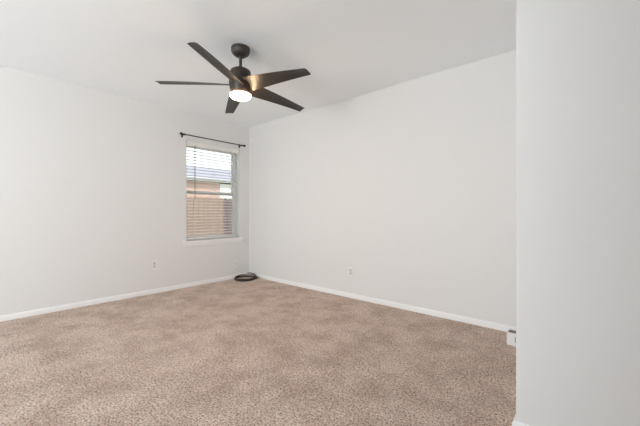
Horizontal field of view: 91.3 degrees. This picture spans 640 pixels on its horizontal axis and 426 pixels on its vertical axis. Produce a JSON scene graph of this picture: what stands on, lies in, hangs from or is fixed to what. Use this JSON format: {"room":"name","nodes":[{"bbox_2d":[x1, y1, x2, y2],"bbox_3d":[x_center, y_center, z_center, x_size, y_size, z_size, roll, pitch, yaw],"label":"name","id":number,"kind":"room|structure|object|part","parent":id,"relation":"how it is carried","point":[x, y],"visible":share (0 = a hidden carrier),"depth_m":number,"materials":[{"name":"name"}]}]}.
{"room":"empty bedroom","nodes":[
{"label":"empty bedroom","id":0,"kind":"room"},
{"bbox_2d":[0,66,248,315],"bbox_3d":[-3.359,-0.185,2.753,0.170,2.440,6.840,0,0,41],"label":"wall","id":1,"kind":"structure","parent":0,"point":[93,182],"depth_m":3.56,"materials":[{"name":"white paint"}]},
{"bbox_2d":[0,273,248,321],"bbox_3d":[-3.294,1.007,2.689,0.013,0.056,6.487,0,0,41],"label":"baseboard","id":2,"kind":"structure","parent":1,"relation":"attached to","point":[7,317],"depth_m":3.62,"materials":[{"name":"white wood"}]},
{"bbox_2d":[151,260,156,269],"bbox_3d":[-2.137,0.671,4.030,0.010,0.116,0.072,0,0,41],"label":"wall outlet","id":3,"kind":"object","parent":1,"relation":"attached to","point":[153,263],"visible":1,"depth_m":4.03,"materials":[{"name":"white plastic"}]},
{"bbox_2d":[183,146,242,246],"bbox_3d":[-1.622,-0.275,4.728,0.207,1.485,0.961,0,0,41],"label":"window","id":4,"kind":"structure","parent":1,"relation":"in","point":[220,240],"depth_m":4.87,"materials":[{"name":"white plastic"}]},
{"bbox_3d":[-1.686,-0.632,4.783,0.028,0.710,0.811,0,0,41],"label":"sash","id":5,"kind":"part","parent":4,"relation":"part of","materials":[{"name":"white plastic"}]},
{"bbox_3d":[-1.662,0.028,4.762,0.028,0.691,0.811,0,0,41],"label":"sash","id":6,"kind":"part","parent":4,"relation":"part of","materials":[{"name":"white plastic"}]},
{"bbox_3d":[-1.674,-0.314,4.773,0.070,1.407,0.871,0,0,41],"label":"frame","id":7,"kind":"part","parent":4,"relation":"part of","materials":[{"name":"white plastic"}]},
{"bbox_2d":[187,140,238,239],"bbox_3d":[-1.600,-0.322,4.709,0.074,1.388,0.855,0,0,41],"label":"window blind","id":8,"kind":"object","parent":4,"relation":"attached to","point":[189,143],"visible":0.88,"depth_m":4.69,"materials":[{"name":"white plastic"}]},
{"bbox_3d":[-1.823,-0.306,4.505,0.003,1.332,0.003,0,0,41],"label":"ladder cord","id":9,"kind":"part","parent":8,"relation":"part of","materials":[{"name":"white fabric"}]},
{"bbox_3d":[-1.627,-0.306,4.732,0.003,1.332,0.003,0,0,41],"label":"ladder cord","id":10,"kind":"part","parent":8,"relation":"part of","materials":[{"name":"white fabric"}]},
{"bbox_3d":[-1.606,0.361,4.714,0.052,0.022,0.847,0,0,41],"label":"rail","id":11,"kind":"part","parent":8,"relation":"part of","materials":[{"name":"white plastic"}]},
{"bbox_3d":[-1.585,-0.306,4.696,0.003,1.332,0.003,0,0,41],"label":"ladder cord","id":12,"kind":"part","parent":8,"relation":"part of","materials":[{"name":"white fabric"}]},
{"bbox_2d":[180,132,245,147],"bbox_3d":[-1.562,-1.072,4.627,0.100,0.060,1.061,0,0,41],"label":"curtain rod","id":13,"kind":"object","parent":1,"relation":"attached to","point":[181,133],"visible":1,"depth_m":4.54,"materials":[{"name":"brown metal"}]},
{"bbox_3d":[-1.540,-1.072,4.608,0.015,0.015,0.985,0,0,41],"label":"rod","id":14,"kind":"part","parent":13,"relation":"part of","materials":[{"name":"brown metal"}]},
{"bbox_2d":[234,260,237,267],"bbox_3d":[-1.323,0.809,4.966,0.019,0.116,0.072,0,0,41],"label":"plate","id":15,"kind":"object","parent":1,"relation":"attached to","point":[235,261],"visible":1,"depth_m":4.96,"materials":[{"name":"white plastic"}]},
{"bbox_2d":[0,277,515,425],"bbox_3d":[-1.233,1.095,0.917,5.790,0.120,6.840,0,0,41],"label":"floor","id":16,"kind":"structure","parent":0,"point":[258,352],"depth_m":2.12,"materials":[{"name":"beige carpet"}]},
{"bbox_2d":[234,272,256,281],"bbox_3d":[-1.156,0.997,4.878,0.357,0.083,0.352,0,0,41],"label":"coiled cable","id":17,"kind":"object","parent":16,"relation":"on","point":[241,275],"visible":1,"depth_m":4.89,"materials":[{"name":"black plastic"}]},
{"bbox_2d":[507,328,515,345],"bbox_3d":[1.545,0.986,2.465,0.110,0.098,0.101,0,0,41],"label":"plastic box","id":18,"kind":"object","parent":16,"relation":"on","point":[511,333],"visible":0.54,"depth_m":2.45,"materials":[{"name":"white plastic"}]},
{"bbox_2d":[0,0,515,127],"bbox_3d":[-1.233,-1.480,0.917,5.790,0.150,6.840,0,0,41],"label":"ceiling","id":19,"kind":"structure","parent":0,"point":[348,48],"depth_m":2.61,"materials":[{"name":"white paint"}]},
{"bbox_2d":[156,42,310,112],"bbox_3d":[-0.640,-1.190,2.679,1.299,0.430,1.285,0,0,41],"label":"ceiling fan","id":20,"kind":"object","parent":19,"relation":"hanging from","point":[243,85],"visible":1,"depth_m":2.59,"materials":[{"name":"brown metal"}]},
{"bbox_3d":[-1.053,-1.095,2.624,0.599,0.061,0.138,2,-2,-6],"label":"blade","id":21,"kind":"part","parent":20,"relation":"part of","materials":[{"name":"brown wood"}]},
{"bbox_3d":[-0.755,-1.097,2.293,0.138,0.061,0.599,1,-2,12],"label":"blade","id":22,"kind":"part","parent":20,"relation":"part of","materials":[{"name":"brown wood"}]},
{"bbox_3d":[-0.831,-1.075,3.010,0.138,0.061,0.599,3,-2,-24],"label":"blade","id":23,"kind":"part","parent":20,"relation":"part of","materials":[{"name":"brown wood"}]},
{"bbox_3d":[-0.677,-0.993,2.663,0.172,0.036,0.172,0,0,41],"label":"lamp shade","id":24,"kind":"part","parent":20,"relation":"part of","materials":[{"name":"white glass"}]},
{"bbox_3d":[-0.347,-1.079,2.474,0.599,0.061,0.138,1,-2,30],"label":"blade","id":25,"kind":"part","parent":20,"relation":"part of","materials":[{"name":"brown wood"}]},
{"bbox_3d":[-0.394,-1.065,2.918,0.599,0.061,0.138,3,-3,-42],"label":"blade","id":26,"kind":"part","parent":20,"relation":"part of","materials":[{"name":"brown wood"}]},
{"bbox_2d":[249,50,515,326],"bbox_3d":[1.012,-0.185,3.385,5.620,2.440,0.170,0,0,41],"label":"wall","id":27,"kind":"structure","parent":0,"point":[410,186],"depth_m":3.38,"materials":[{"name":"white paint"}]},
{"bbox_2d":[348,267,352,276],"bbox_3d":[0.376,0.717,3.816,0.072,0.116,0.010,0,0,41],"label":"wall outlet","id":28,"kind":"object","parent":27,"relation":"attached to","point":[350,269],"visible":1,"depth_m":3.81,"materials":[{"name":"white plastic"}]},
{"bbox_2d":[249,273,528,425],"bbox_3d":[0.424,1.007,2.835,5.450,0.056,1.431,0,0,41],"label":"baseboard","id":29,"kind":"structure","parent":27,"relation":"attached to","point":[469,320],"depth_m":3.32,"materials":[{"name":"white wood"}]},
{"bbox_2d":[516,0,639,425],"bbox_3d":[1.938,-0.185,1.536,1.460,2.440,1.418,0,0,41],"label":"wall","id":30,"kind":"structure","parent":0,"point":[578,61],"depth_m":1.33,"materials":[{"name":"white paint"}]},
{"label":"outside","id":31,"kind":"structure","parent":0,"visible":0},
{"bbox_3d":[-13.102,1.410,22.071,39.830,0.150,50.000,0,0,41],"label":"ground","id":32,"kind":"structure","parent":31,"visible":0},
{"bbox_2d":[187,197,231,236],"bbox_3d":[-2.810,0.459,8.556,0.156,1.752,6.400,0,0,41],"label":"wooden fence","id":33,"kind":"object","parent":32,"relation":"on","point":[198,203],"visible":0.13,"depth_m":8.28,"materials":[{"name":"brown wood"}]},
{"bbox_2d":[187,165,231,198],"bbox_3d":[-9.504,-1.040,22.266,7.820,4.750,20.200,0,0,41],"label":"neighbor house","id":34,"kind":"structure","parent":32,"relation":"on","point":[197,180],"depth_m":20.14,"materials":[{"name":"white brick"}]}
]}

